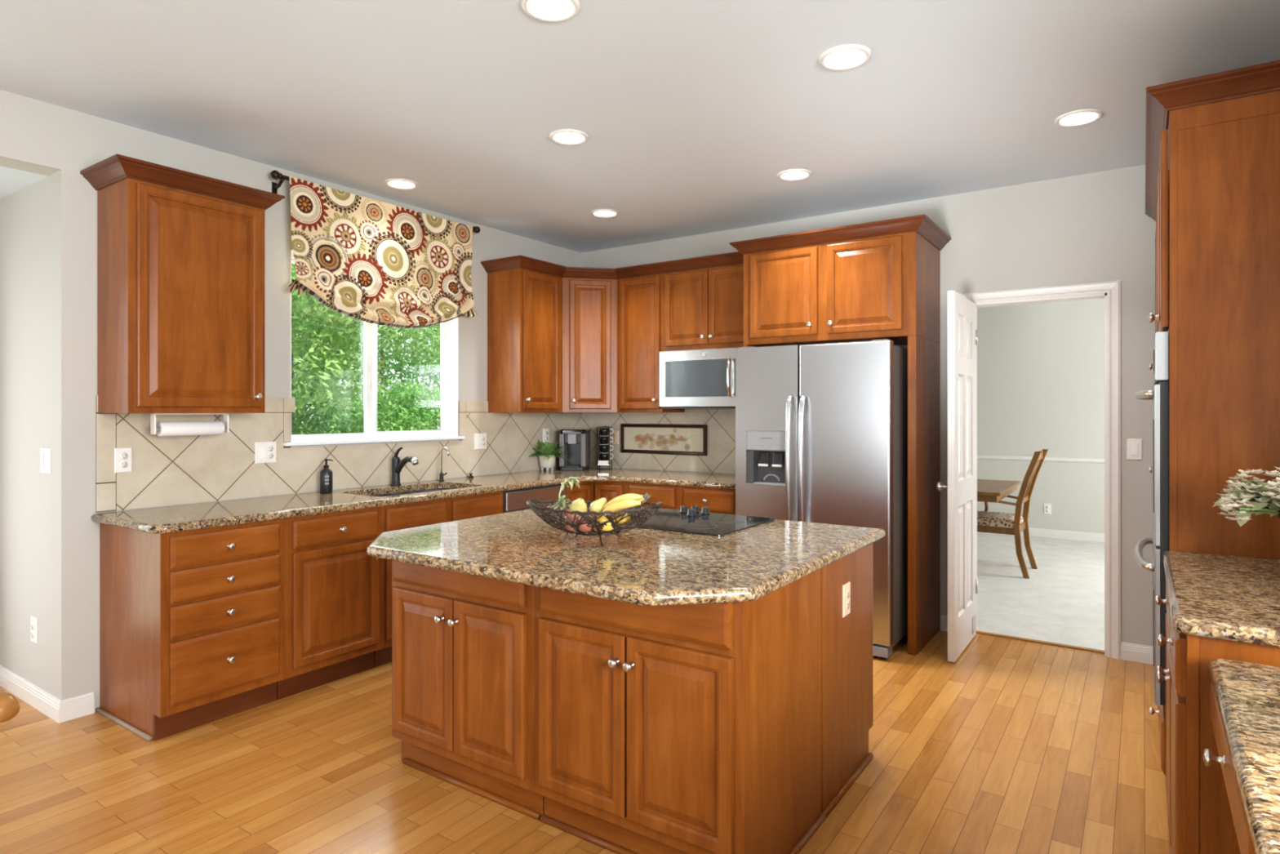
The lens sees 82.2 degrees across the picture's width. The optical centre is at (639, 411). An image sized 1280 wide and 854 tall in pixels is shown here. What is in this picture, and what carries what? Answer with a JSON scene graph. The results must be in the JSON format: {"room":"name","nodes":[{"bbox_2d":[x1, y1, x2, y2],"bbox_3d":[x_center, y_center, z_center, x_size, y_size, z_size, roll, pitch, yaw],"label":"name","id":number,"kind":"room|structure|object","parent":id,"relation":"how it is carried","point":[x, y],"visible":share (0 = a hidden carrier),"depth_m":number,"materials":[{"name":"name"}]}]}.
{"room":"kitchen","nodes":[
{"label":"kitchen","id":0,"kind":"room"},
{"bbox_2d":[0,165,47,199],"bbox_3d":[-4.416,-1.128,1.614,0.830,0.100,5.055,0,0,34],"label":"ceiling","id":1,"kind":"structure","parent":0,"point":[12,180],"depth_m":3.42,"materials":[{"name":"white paint"}]},
{"bbox_2d":[0,176,48,692],"bbox_3d":[-2.959,0.152,3.607,0.680,2.460,0.120,0,0,34],"label":"wall","id":2,"kind":"structure","parent":0,"point":[24,213],"depth_m":3.54,"materials":[{"name":"grey paint"}]},
{"bbox_2d":[31,616,37,643],"bbox_3d":[-2.856,1.029,3.457,0.072,0.117,0.009,0,0,34],"label":"wall outlet","id":3,"kind":"object","parent":2,"relation":"attached to","point":[33,620],"visible":1,"depth_m":3.44,"materials":[{"name":"white plastic"}]},
{"bbox_2d":[40,447,50,474],"bbox_3d":[-2.736,0.227,3.375,0.118,0.117,0.010,0,0,34],"label":"light switch","id":4,"kind":"object","parent":2,"relation":"attached to","point":[45,453],"visible":1,"depth_m":3.36,"materials":[{"name":"white plastic"}]},
{"bbox_2d":[0,664,94,723],"bbox_3d":[-2.950,1.335,3.464,0.894,0.095,0.224,0,0,26],"label":"baseboard","id":5,"kind":"structure","parent":2,"relation":"attached to","point":[59,710],"depth_m":3.36,"materials":[{"name":"white paint"}]},
{"bbox_2d":[0,89,580,711],"bbox_3d":[-2.972,0.012,2.845,0.160,2.740,8.720,0,0,34],"label":"wall","id":6,"kind":"structure","parent":0,"point":[55,142],"depth_m":3.36,"materials":[{"name":"grey paint"}]},
{"bbox_2d":[80,154,284,413],"bbox_3d":[-2.169,-0.541,3.523,0.395,1.098,0.738,0,0,34],"label":"upper cabinet","id":7,"kind":"object","parent":6,"relation":"attached to","point":[181,273],"visible":1,"depth_m":3.36,"materials":[{"name":"brown wood"}]},
{"bbox_2d":[151,413,229,436],"bbox_3d":[-2.177,0.063,3.562,0.069,0.109,0.338,0,0,34],"label":"paper towel holder","id":8,"kind":"object","parent":7,"relation":"attached to","point":[165,428],"visible":0.99,"depth_m":3.53,"materials":[{"name":"white paper"}]},
{"bbox_2d":[95,395,581,512],"bbox_3d":[-1.503,0.196,4.837,0.010,0.541,3.535,0,0,34],"label":"backsplash","id":9,"kind":"structure","parent":6,"relation":"attached to","point":[167,470],"depth_m":4.04,"materials":[{"name":"beige tile"}]},
{"bbox_2d":[114,447,132,472],"bbox_3d":[-2.436,0.230,3.463,0.009,0.117,0.072,0,0,34],"label":"wall outlet","id":10,"kind":"object","parent":9,"relation":"attached to","point":[122,455],"visible":1,"depth_m":3.46,"materials":[{"name":"white plastic"}]},
{"bbox_2d":[254,441,276,463],"bbox_3d":[-2.050,0.225,4.025,0.010,0.117,0.118,0,0,34],"label":"wall outlet","id":11,"kind":"object","parent":9,"relation":"attached to","point":[264,451],"visible":1,"depth_m":4.02,"materials":[{"name":"white plastic"}]},
{"bbox_2d":[474,432,486,449],"bbox_3d":[-1.156,0.217,5.329,0.010,0.117,0.118,0,0,34],"label":"wall outlet","id":12,"kind":"object","parent":9,"relation":"attached to","point":[480,439],"visible":1,"depth_m":5.32,"materials":[{"name":"white plastic"}]},
{"bbox_2d":[542,428,549,443],"bbox_3d":[-0.755,0.197,5.915,0.009,0.117,0.072,0,0,34],"label":"wall outlet","id":13,"kind":"object","parent":9,"relation":"attached to","point":[545,431],"visible":0.98,"depth_m":5.91,"materials":[{"name":"white plastic"}]},
{"bbox_2d":[283,248,464,446],"bbox_3d":[-1.668,-0.361,4.681,0.155,1.113,1.312,0,0,34],"label":"window","id":14,"kind":"structure","parent":6,"relation":"in","point":[449,329],"depth_m":4.72,"materials":[{"name":"white plastic"}]},
{"bbox_2d":[270,170,479,233],"bbox_3d":[-1.595,-1.258,4.615,0.110,0.105,1.512,0,0,34],"label":"curtain rod","id":15,"kind":"object","parent":6,"relation":"attached to","point":[275,175],"visible":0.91,"depth_m":4.04,"materials":[{"name":"black metal"}]},
{"bbox_2d":[288,176,477,328],"bbox_3d":[-1.509,-0.904,4.555,0.124,0.772,1.378,0,0,34],"label":"window valance","id":16,"kind":"object","parent":15,"relation":"hanging from","point":[363,259],"visible":1,"depth_m":4.46,"materials":[{"name":"fabric"}]},
{"bbox_2d":[480,254,566,412],"bbox_3d":[-0.849,-0.541,5.449,0.395,1.098,0.525,0,0,34],"label":"upper cabinet","id":17,"kind":"object","parent":6,"relation":"attached to","point":[525,306],"visible":1,"depth_m":5.33,"materials":[{"name":"brown wood"}]},
{"bbox_2d":[562,266,617,412],"bbox_3d":[-0.423,-0.541,5.840,0.656,1.098,0.656,0,0,34],"label":"upper cabinet","id":18,"kind":"object","parent":6,"relation":"attached to","point":[589,304],"visible":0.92,"depth_m":5.61,"materials":[{"name":"brown wood"}]},
{"bbox_2d":[0,531,1169,853],"bbox_3d":[0.163,1.410,3.200,6.590,0.064,12.850,0,0,34],"label":"floor","id":19,"kind":"structure","parent":0,"point":[1009,745],"depth_m":2.83,"materials":[{"name":"brown wood"}]},
{"bbox_2d":[0,691,20,722],"bbox_3d":[-1.982,0.876,1.713,0.663,1.016,0.592,0,0,17],"label":"wooden armchair","id":20,"kind":"object","parent":19,"relation":"on","point":[10,707],"visible":1,"depth_m":1.86,"materials":[{"name":"brown wood"}]},
{"bbox_2d":[99,518,284,740],"bbox_3d":[-2.072,0.944,3.424,0.668,0.876,0.531,0,0,34],"label":"base cabinet","id":21,"kind":"object","parent":19,"relation":"on","point":[192,621],"visible":0.96,"depth_m":3.22,"materials":[{"name":"brown wood"}]},
{"bbox_2d":[94,706,152,741],"bbox_3d":[-2.278,1.374,3.233,0.545,0.020,0.020,0,0,34],"label":"trim","id":22,"kind":"structure","parent":21,"relation":"attached to","point":[100,710],"depth_m":3.21,"materials":[{"name":"brown wood"}]},
{"bbox_2d":[276,506,381,699],"bbox_3d":[-1.769,0.944,3.865,0.668,0.876,0.537,0,0,34],"label":"base cabinet","id":23,"kind":"object","parent":19,"relation":"on","point":[332,587],"visible":0.7,"depth_m":3.66,"materials":[{"name":"brown wood"}]},
{"bbox_2d":[373,488,502,666],"bbox_3d":[-1.361,0.944,4.460,0.668,0.876,0.905,0,0,34],"label":"base cabinet","id":24,"kind":"object","parent":19,"relation":"on","point":[407,515],"visible":0.18,"depth_m":4.09,"materials":[{"name":"brown wood"}]},
{"bbox_2d":[91,466,735,533],"bbox_3d":[-0.753,0.487,4.305,1.827,0.038,3.546,0,0,34],"label":"countertop","id":25,"kind":"structure","parent":24,"relation":"on","point":[168,519],"depth_m":4.02,"materials":[{"name":"brown stone"}]},
{"bbox_2d":[320,458,333,493],"bbox_3d":[-1.804,0.370,4.221,0.067,0.194,0.068,0,0,-33],"label":"soap dispenser","id":26,"kind":"object","parent":25,"relation":"on","point":[326,474],"visible":1,"depth_m":4.20,"materials":[{"name":"black metal"}]},
{"bbox_2d":[391,447,418,485],"bbox_3d":[-1.468,0.346,4.585,0.240,0.243,0.062,0,0,34],"label":"faucet","id":27,"kind":"object","parent":25,"relation":"on","point":[397,465],"visible":1,"depth_m":4.61,"materials":[{"name":"black metal"}]},
{"bbox_2d":[370,488,455,496],"bbox_3d":[-1.360,0.591,4.444,0.414,0.170,0.774,0,0,34],"label":"sink","id":28,"kind":"object","parent":25,"relation":"in","point":[433,489],"visible":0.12,"depth_m":4.62,"materials":[{"name":"black metal"}]},
{"bbox_2d":[439,446,448,481],"bbox_3d":[-1.313,0.351,4.911,0.058,0.232,0.089,0,0,-23],"label":"filter faucet","id":29,"kind":"object","parent":25,"relation":"on","point":[441,478],"visible":1,"depth_m":4.92,"materials":[{"name":"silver metal"}]},
{"bbox_2d":[538,454,555,467],"bbox_3d":[-0.734,0.394,5.816,0.138,0.101,0.138,0,0,34],"label":"pot","id":30,"kind":"object","parent":25,"relation":"on","point":[544,463],"depth_m":5.76,"materials":[{"name":"beige ceramic"}]},
{"bbox_2d":[528,440,569,471],"bbox_3d":[-0.747,0.342,5.800,0.406,0.251,0.385,0,0,34],"label":"potted fern","id":31,"kind":"object","parent":25,"relation":"on","point":[547,453],"visible":0.98,"depth_m":5.76,"materials":[{"name":"green plant"}]},
{"bbox_2d":[559,428,591,470],"bbox_3d":[-0.525,0.306,5.944,0.226,0.324,0.299,0,0,6],"label":"coffee maker","id":32,"kind":"object","parent":25,"relation":"on","point":[575,442],"visible":1,"depth_m":5.83,"materials":[{"name":"black plastic"}]},
{"bbox_2d":[596,426,612,469],"bbox_3d":[-0.288,0.293,5.961,0.107,0.347,0.103,0,0,9],"label":"mug rack","id":33,"kind":"object","parent":25,"relation":"on","point":[605,463],"visible":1,"depth_m":5.92,"materials":[{"name":"black metal"}]},
{"bbox_2d":[599,452,613,460],"bbox_3d":[-0.280,0.366,5.969,0.101,0.064,0.083,0,0,-31],"label":"mug","id":34,"kind":"object","parent":33,"relation":"in","point":[603,455],"visible":0.94,"depth_m":5.93,"materials":[{"name":"black ceramic"}]},
{"bbox_2d":[599,444,613,452],"bbox_3d":[-0.280,0.298,5.969,0.101,0.064,0.083,0,0,-31],"label":"mug","id":35,"kind":"object","parent":33,"relation":"in","point":[603,447],"visible":0.91,"depth_m":5.93,"materials":[{"name":"black ceramic"}]},
{"bbox_2d":[600,435,613,444],"bbox_3d":[-0.280,0.231,5.969,0.101,0.064,0.083,0,0,-31],"label":"mug","id":36,"kind":"object","parent":33,"relation":"in","point":[603,439],"visible":0.93,"depth_m":5.93,"materials":[{"name":"black ceramic"}]},
{"bbox_2d":[600,427,613,435],"bbox_3d":[-0.280,0.163,5.969,0.101,0.064,0.083,0,0,-31],"label":"mug","id":37,"kind":"object","parent":33,"relation":"in","point":[603,431],"visible":0.8,"depth_m":5.93,"materials":[{"name":"black ceramic"}]},
{"bbox_2d":[391,560,544,819],"bbox_3d":[-0.510,0.945,2.883,0.752,0.877,0.640,0,0,34],"label":"base cabinet","id":38,"kind":"object","parent":19,"relation":"on","point":[463,644],"visible":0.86,"depth_m":2.63,"materials":[{"name":"brown wood"}]},
{"bbox_2d":[502,484,566,512],"bbox_3d":[-0.912,0.947,5.067,0.649,0.870,0.592,0,0,34],"label":"dishwasher","id":39,"kind":"object","parent":19,"relation":"on","point":[513,500],"visible":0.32,"depth_m":4.83,"materials":[{"name":"grey metal"}]},
{"bbox_2d":[564,480,625,502],"bbox_3d":[-0.398,0.944,5.651,0.908,0.876,0.938,0,0,34],"label":"base cabinet","id":40,"kind":"object","parent":19,"relation":"on","point":[588,491],"visible":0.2,"depth_m":5.33,"materials":[{"name":"brown wood"}]},
{"bbox_2d":[534,568,826,853],"bbox_3d":[0.126,0.945,2.447,0.788,0.877,0.640,0,0,34],"label":"base cabinet","id":41,"kind":"object","parent":19,"relation":"on","point":[695,728],"visible":0.93,"depth_m":2.20,"materials":[{"name":"brown wood"}]},
{"bbox_2d":[625,481,735,515],"bbox_3d":[0.436,0.944,5.243,0.926,0.876,0.668,0,0,34],"label":"base cabinet","id":42,"kind":"object","parent":19,"relation":"on","point":[718,500],"visible":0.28,"depth_m":4.96,"materials":[{"name":"brown wood"}]},
{"bbox_2d":[735,338,907,659],"bbox_3d":[1.180,0.491,4.590,0.944,1.782,0.847,0,0,34],"label":"refrigerator","id":43,"kind":"object","parent":19,"relation":"on","point":[821,429],"visible":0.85,"depth_m":4.25,"materials":[{"name":"silver metal"}]},
{"bbox_2d":[729,213,951,655],"bbox_3d":[1.266,0.146,4.676,1.212,2.472,0.665,0,0,34],"label":"tall cabinet","id":44,"kind":"object","parent":19,"relation":"on","point":[886,286],"visible":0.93,"depth_m":4.37,"materials":[{"name":"brown wood"}]},
{"bbox_2d":[821,543,873,817],"bbox_3d":[0.176,0.945,3.187,1.541,0.877,0.620,0,0,34],"label":"base cabinet","id":45,"kind":"object","parent":19,"relation":"on","point":[846,642],"visible":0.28,"depth_m":2.68,"materials":[{"name":"brown wood"}]},
{"bbox_2d":[366,502,885,605],"bbox_3d":[-0.072,0.487,2.805,1.599,0.038,1.408,0,0,34],"label":"countertop","id":46,"kind":"structure","parent":45,"relation":"on","point":[644,566],"depth_m":2.38,"materials":[{"name":"brown stone"}]},
{"bbox_2d":[526,498,662,546],"bbox_3d":[-0.168,0.396,2.656,0.502,0.142,0.291,0,0,10],"label":"fruit bowl","id":47,"kind":"object","parent":46,"relation":"on","point":[546,515],"visible":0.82,"depth_m":2.58,"materials":[{"name":"brown metal"}]},
{"bbox_2d":[550,476,579,522],"bbox_3d":[-0.274,0.335,2.703,0.118,0.188,0.092,0,0,10],"label":"succulent cutting","id":48,"kind":"object","parent":47,"relation":"in","point":[575,480],"visible":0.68,"depth_m":2.70,"materials":[{"name":"green plant"}]},
{"bbox_2d":[563,510,580,531],"bbox_3d":[-0.238,0.390,2.612,0.068,0.072,0.068,0,0,-25],"label":"apple","id":49,"kind":"object","parent":47,"relation":"in","point":[571,516],"visible":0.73,"depth_m":2.59,"materials":[{"name":"red plant"}]},
{"bbox_2d":[569,497,586,513],"bbox_3d":[-0.223,0.346,2.662,0.065,0.075,0.065,0,0,25],"label":"pear","id":50,"kind":"object","parent":47,"relation":"in","point":[579,504],"visible":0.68,"depth_m":2.63,"materials":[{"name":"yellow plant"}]},
{"bbox_2d":[577,515,594,532],"bbox_3d":[-0.189,0.389,2.578,0.064,0.068,0.064,0,0,-20],"label":"apple","id":51,"kind":"object","parent":47,"relation":"in","point":[584,528],"visible":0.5,"depth_m":2.55,"materials":[{"name":"red plant"}]},
{"bbox_2d":[597,512,615,531],"bbox_3d":[-0.117,0.386,2.584,0.066,0.070,0.066,0,0,-17],"label":"lemon","id":52,"kind":"object","parent":47,"relation":"in","point":[606,528],"visible":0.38,"depth_m":2.56,"materials":[{"name":"yellow plant"}]},
{"bbox_2d":[599,498,646,515],"bbox_3d":[-0.062,0.342,2.590,0.174,0.073,0.032,0,0,16],"label":"banana","id":53,"kind":"object","parent":47,"relation":"in","point":[624,504],"visible":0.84,"depth_m":2.58,"materials":[{"name":"yellow plant"}]},
{"bbox_2d":[614,511,631,525],"bbox_3d":[-0.063,0.379,2.617,0.060,0.063,0.060,0,0,-36],"label":"apple","id":54,"kind":"object","parent":47,"relation":"in","point":[628,518],"visible":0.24,"depth_m":2.59,"materials":[{"name":"yellow plant"}]},
{"bbox_2d":[600,493,648,511],"bbox_3d":[-0.055,0.326,2.633,0.173,0.073,0.032,0,0,10],"label":"banana","id":55,"kind":"object","parent":47,"relation":"in","point":[630,495],"visible":0.72,"depth_m":2.62,"materials":[{"name":"yellow plant"}]},
{"bbox_3d":[-0.138,0.401,2.653,0.068,0.072,0.068,0,0,12],"label":"apple","id":56,"kind":"object","parent":47,"relation":"in","visible":0},
{"bbox_2d":[589,497,607,515],"bbox_3d":[-0.154,0.348,2.674,0.061,0.070,0.061,0,0,12],"label":"pear","id":57,"kind":"object","parent":56,"relation":"on","point":[597,505],"visible":0.68,"depth_m":2.65,"materials":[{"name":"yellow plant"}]},
{"bbox_2d":[588,505,775,536],"bbox_3d":[0.124,0.449,3.170,0.770,0.038,0.512,0,0,34],"label":"cooktop","id":58,"kind":"object","parent":46,"relation":"in","point":[692,521],"visible":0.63,"depth_m":3.08,"materials":[{"name":"black glass"}]},
{"bbox_2d":[842,581,850,617],"bbox_3d":[0.760,0.690,2.694,0.009,0.117,0.072,0,0,34],"label":"wall outlet","id":59,"kind":"object","parent":45,"relation":"attached to","point":[846,587],"visible":1,"depth_m":2.68,"materials":[{"name":"beige plastic"}]},
{"bbox_2d":[977,479,1021,502],"bbox_3d":[2.469,1.014,6.863,1.810,0.728,1.200,0,0,34],"label":"dining table","id":60,"kind":"object","parent":19,"relation":"on","point":[988,491],"visible":0.16,"depth_m":6.25,"materials":[{"name":"brown wood"}]},
{"bbox_2d":[977,448,1048,578],"bbox_3d":[3.155,0.853,6.374,0.636,1.050,0.506,0,0,36],"label":"dining chair","id":61,"kind":"object","parent":19,"relation":"on","point":[1007,523],"visible":0.71,"depth_m":6.23,"materials":[{"name":"brown wood"}]},
{"bbox_2d":[977,511,1023,528],"bbox_3d":[3.081,0.938,6.426,0.435,0.069,0.470,0,0,36],"label":"seat cushion","id":62,"kind":"object","parent":61,"relation":"on","point":[985,519],"depth_m":6.25,"materials":[{"name":"fabric"}]},
{"bbox_2d":[1145,161,1158,472],"bbox_3d":[2.764,0.146,3.393,0.706,2.472,1.031,0,0,34],"label":"pantry cabinet","id":63,"kind":"object","parent":19,"relation":"on","point":[1151,171],"visible":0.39,"depth_m":3.55,"materials":[{"name":"brown wood"}]},
{"bbox_2d":[1145,60,1279,773],"bbox_3d":[2.233,0.146,2.619,0.706,2.472,0.845,0,0,34],"label":"tall cabinet","id":64,"kind":"object","parent":19,"relation":"on","point":[1219,193],"visible":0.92,"depth_m":2.42,"materials":[{"name":"brown wood"}]},
{"bbox_2d":[1133,331,1168,706],"bbox_3d":[2.212,0.372,2.674,0.684,1.291,0.729,0,0,34],"label":"wall oven","id":65,"kind":"object","parent":64,"relation":"in","point":[1159,393],"visible":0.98,"depth_m":2.53,"materials":[{"name":"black metal"}]},
{"bbox_2d":[1155,581,1279,853],"bbox_3d":[1.764,0.944,1.911,0.686,0.876,0.982,0,0,34],"label":"base cabinet","id":66,"kind":"object","parent":19,"relation":"on","point":[1200,818],"visible":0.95,"depth_m":1.66,"materials":[{"name":"brown wood"}]},
{"bbox_2d":[1162,550,1279,647],"bbox_3d":[1.766,0.487,1.896,0.662,0.038,1.004,0,0,34],"label":"countertop","id":67,"kind":"structure","parent":66,"relation":"on","point":[1215,596],"depth_m":1.86,"materials":[{"name":"brown stone"}]},
{"bbox_2d":[1212,466,1279,526],"bbox_3d":[1.847,0.304,1.995,0.457,0.327,0.393,0,0,24],"label":"flower arrangement","id":68,"kind":"object","parent":67,"relation":"on","point":[1265,498],"visible":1,"depth_m":2.06,"materials":[{"name":"white plant"}]},
{"bbox_2d":[1203,680,1255,853],"bbox_3d":[1.050,0.981,0.822,0.622,0.802,1.570,0,0,34],"label":"desk","id":69,"kind":"object","parent":19,"relation":"on","point":[1242,842],"visible":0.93,"depth_m":1.27,"materials":[{"name":"brown wood"}]},
{"bbox_2d":[1208,658,1279,853],"bbox_3d":[1.060,0.559,0.809,0.598,0.038,1.582,0,0,34],"label":"countertop","id":70,"kind":"structure","parent":69,"relation":"on","point":[1247,695],"depth_m":1.23,"materials":[{"name":"brown stone"}]},
{"bbox_2d":[0,0,1279,253],"bbox_3d":[-1.356,-1.398,1.647,5.840,0.080,8.870,0,0,34],"label":"ceiling","id":71,"kind":"structure","parent":0,"point":[691,113],"depth_m":3.10,"materials":[{"name":"white paint"}]},
{"bbox_2d":[384,178,418,190],"bbox_3d":[-1.423,-1.353,4.380,0.196,0.010,0.196,0,0,34],"label":"recessed light","id":72,"kind":"object","parent":71,"relation":"in","point":[397,184],"visible":1,"depth_m":4.37,"materials":[{"name":"white"}]},
{"bbox_2d":[520,0,579,22],"bbox_3d":[-0.299,-1.353,2.454,0.196,0.010,0.196,0,0,34],"label":"recessed light","id":73,"kind":"object","parent":71,"relation":"in","point":[548,11],"visible":1,"depth_m":2.47,"materials":[{"name":"white paint"}]},
{"bbox_2d":[548,128,588,145],"bbox_3d":[-0.352,-1.353,3.631,0.196,0.010,0.196,0,0,34],"label":"recessed light","id":74,"kind":"object","parent":71,"relation":"in","point":[563,136],"visible":1,"depth_m":3.62,"materials":[{"name":"white"}]},
{"bbox_2d":[590,208,618,217],"bbox_3d":[-0.241,-1.353,5.027,0.196,0.010,0.196,0,0,34],"label":"recessed light","id":75,"kind":"object","parent":71,"relation":"in","point":[601,213],"visible":1,"depth_m":5.02,"materials":[{"name":"white"}]},
{"bbox_2d":[777,168,812,181],"bbox_3d":[0.885,-1.353,4.209,0.196,0.010,0.196,0,0,34],"label":"recessed light","id":76,"kind":"object","parent":71,"relation":"in","point":[792,175],"visible":1,"depth_m":4.21,"materials":[{"name":"white"}]},
{"bbox_2d":[818,44,871,71],"bbox_3d":[0.786,-1.353,2.816,0.196,0.010,0.196,0,0,34],"label":"recessed light","id":77,"kind":"object","parent":71,"relation":"in","point":[845,57],"visible":1,"depth_m":2.81,"materials":[{"name":"white"}]},
{"bbox_2d":[1053,108,1103,127],"bbox_3d":[2.027,-1.353,3.394,0.196,0.010,0.196,0,0,34],"label":"recessed light","id":78,"kind":"object","parent":71,"relation":"in","point":[1082,117],"visible":1,"depth_m":3.39,"materials":[{"name":"white"}]},
{"bbox_2d":[580,160,1168,646],"bbox_3d":[1.526,0.012,4.976,4.850,2.740,0.120,0,0,34],"label":"wall","id":79,"kind":"structure","parent":0,"point":[1095,227],"depth_m":4.27,"materials":[{"name":"grey paint"}]},
{"bbox_2d":[614,262,684,412],"bbox_3d":[0.070,-0.541,5.661,0.413,1.098,0.395,0,0,34],"label":"upper cabinet","id":80,"kind":"object","parent":79,"relation":"attached to","point":[639,299],"visible":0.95,"depth_m":5.53,"materials":[{"name":"brown wood"}]},
{"bbox_2d":[581,408,735,474],"bbox_3d":[0.276,0.214,5.754,1.892,0.504,0.008,0,0,34],"label":"backsplash","id":81,"kind":"structure","parent":79,"relation":"attached to","point":[720,458],"depth_m":5.74,"materials":[{"name":"beige tile"}]},
{"bbox_2d":[612,430,618,444],"bbox_3d":[-0.209,0.217,6.076,0.072,0.117,0.009,0,0,34],"label":"wall outlet","id":82,"kind":"object","parent":81,"relation":"attached to","point":[615,433],"visible":0.95,"depth_m":6.07,"materials":[{"name":"beige plastic"}]},
{"bbox_2d":[620,423,706,455],"bbox_3d":[0.175,0.219,5.804,0.800,0.236,0.023,0,0,34],"label":"picture frame","id":83,"kind":"object","parent":81,"relation":"attached to","point":[650,438],"visible":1,"depth_m":5.79,"materials":[{"name":"beige paper"}]},
{"bbox_2d":[657,251,743,351],"bbox_3d":[0.567,-0.765,5.319,0.794,0.650,0.395,0,0,34],"label":"upper cabinet","id":84,"kind":"object","parent":79,"relation":"attached to","point":[703,296],"visible":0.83,"depth_m":5.21,"materials":[{"name":"brown wood"}]},
{"bbox_2d":[659,346,739,408],"bbox_3d":[0.552,-0.228,5.270,0.755,0.415,0.476,0,0,34],"label":"microwave","id":85,"kind":"object","parent":84,"relation":"attached to","point":[692,379],"visible":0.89,"depth_m":5.15,"materials":[{"name":"grey metal"}]},
{"bbox_2d":[940,614,947,631],"bbox_3d":[1.945,1.335,4.606,0.110,0.095,0.014,0,0,34],"label":"baseboard","id":86,"kind":"structure","parent":79,"relation":"attached to","point":[944,619],"depth_m":4.62,"materials":[{"name":"white paint"}]},
{"bbox_2d":[936,290,977,662],"bbox_3d":[1.856,0.355,4.295,0.112,2.030,0.625,0,0,34],"label":"door","id":87,"kind":"structure","parent":79,"relation":"in","point":[962,331],"depth_m":4.16,"materials":[{"name":"white paint"}]},
{"bbox_2d":[975,630,1104,653],"bbox_3d":[2.381,1.378,4.398,0.686,0.008,0.035,0,0,34],"label":"threshold","id":88,"kind":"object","parent":79,"relation":"attached to","point":[976,631],"depth_m":4.38,"materials":[{"name":"brown wood"}]},
{"bbox_2d":[960,280,1120,658],"bbox_3d":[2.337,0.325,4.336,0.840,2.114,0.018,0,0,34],"label":"trim","id":89,"kind":"structure","parent":79,"relation":"attached to","point":[1113,288],"depth_m":4.12,"materials":[{"name":"white paint"}]},
{"bbox_2d":[1126,438,1142,460],"bbox_3d":[2.738,0.210,4.065,0.072,0.117,0.010,0,0,34],"label":"light switch","id":90,"kind":"object","parent":79,"relation":"attached to","point":[1134,446],"visible":1,"depth_m":4.06,"materials":[{"name":"white plastic"}]},
{"bbox_2d":[1120,641,1152,664],"bbox_3d":[2.760,1.335,4.047,0.183,0.095,0.014,0,0,34],"label":"baseboard","id":91,"kind":"structure","parent":79,"relation":"attached to","point":[1129,651],"depth_m":4.05,"materials":[{"name":"white paint"}]},
{"bbox_2d":[977,298,1104,533],"bbox_3d":[4.238,0.012,8.269,5.800,2.740,0.120,0,0,34],"label":"wall","id":92,"kind":"structure","parent":0,"point":[1041,366],"depth_m":8.05,"materials":[{"name":"grey paint"}]},
{"bbox_2d":[977,454,1104,462],"bbox_3d":[4.198,0.522,8.209,5.560,0.050,0.022,0,0,34],"label":"chair rail","id":93,"kind":"object","parent":92,"relation":"attached to","point":[979,456],"visible":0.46,"depth_m":8.02,"materials":[{"name":"white paint"}]},
{"bbox_2d":[1044,502,1051,514],"bbox_3d":[4.461,1.066,8.037,0.072,0.117,0.009,0,0,34],"label":"wall outlet","id":94,"kind":"object","parent":92,"relation":"attached to","point":[1047,507],"visible":1,"depth_m":8.03,"materials":[{"name":"white plastic"}]},
{"bbox_2d":[1020,527,1104,542],"bbox_3d":[4.200,1.335,8.213,5.560,0.095,0.014,0,0,34],"label":"baseboard","id":95,"kind":"structure","parent":92,"relation":"attached to","point":[1042,532],"depth_m":7.93,"materials":[{"name":"white paint"}]},
{"label":"outside","id":96,"kind":"structure","parent":0,"visible":0},
{"bbox_3d":[-5.579,1.832,12.199,12.960,0.100,28.000,0,0,34],"label":"ground","id":97,"kind":"structure","parent":96,"visible":0},
{"bbox_2d":[292,275,380,432],"bbox_3d":[-6.213,-1.218,11.126,4.574,6.002,4.734,0,0,34],"label":"tree","id":98,"kind":"object","parent":97,"relation":"on","point":[352,340],"visible":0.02,"depth_m":11.10,"materials":[{"name":"green plant"}]},
{"bbox_2d":[291,263,435,435],"bbox_3d":[-3.653,-0.489,7.474,3.174,4.544,2.788,0,0,11],"label":"tree","id":99,"kind":"object","parent":97,"relation":"on","point":[331,319],"visible":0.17,"depth_m":7.45,"materials":[{"name":"green plant"}]},
{"bbox_2d":[292,266,440,434],"bbox_3d":[-3.828,-0.879,10.982,3.890,5.324,3.874,0,0,37],"label":"tree","id":100,"kind":"object","parent":97,"relation":"on","point":[433,351],"visible":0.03,"depth_m":10.97,"materials":[{"name":"green plant"}]},
{"bbox_2d":[298,378,440,434],"bbox_3d":[-3.273,0.677,9.286,2.082,2.215,2.010,0,0,42],"label":"shrub","id":101,"kind":"object","parent":97,"relation":"on","point":[416,385],"visible":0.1,"depth_m":9.30,"materials":[{"name":"green plant"}]},
{"bbox_2d":[311,325,440,430],"bbox_3d":[-4.368,-1.508,15.207,4.567,6.582,5.396,0,0,-26],"label":"tree","id":102,"kind":"object","parent":97,"relation":"on","point":[430,377],"visible":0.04,"depth_m":14.03,"materials":[{"name":"green plant"}]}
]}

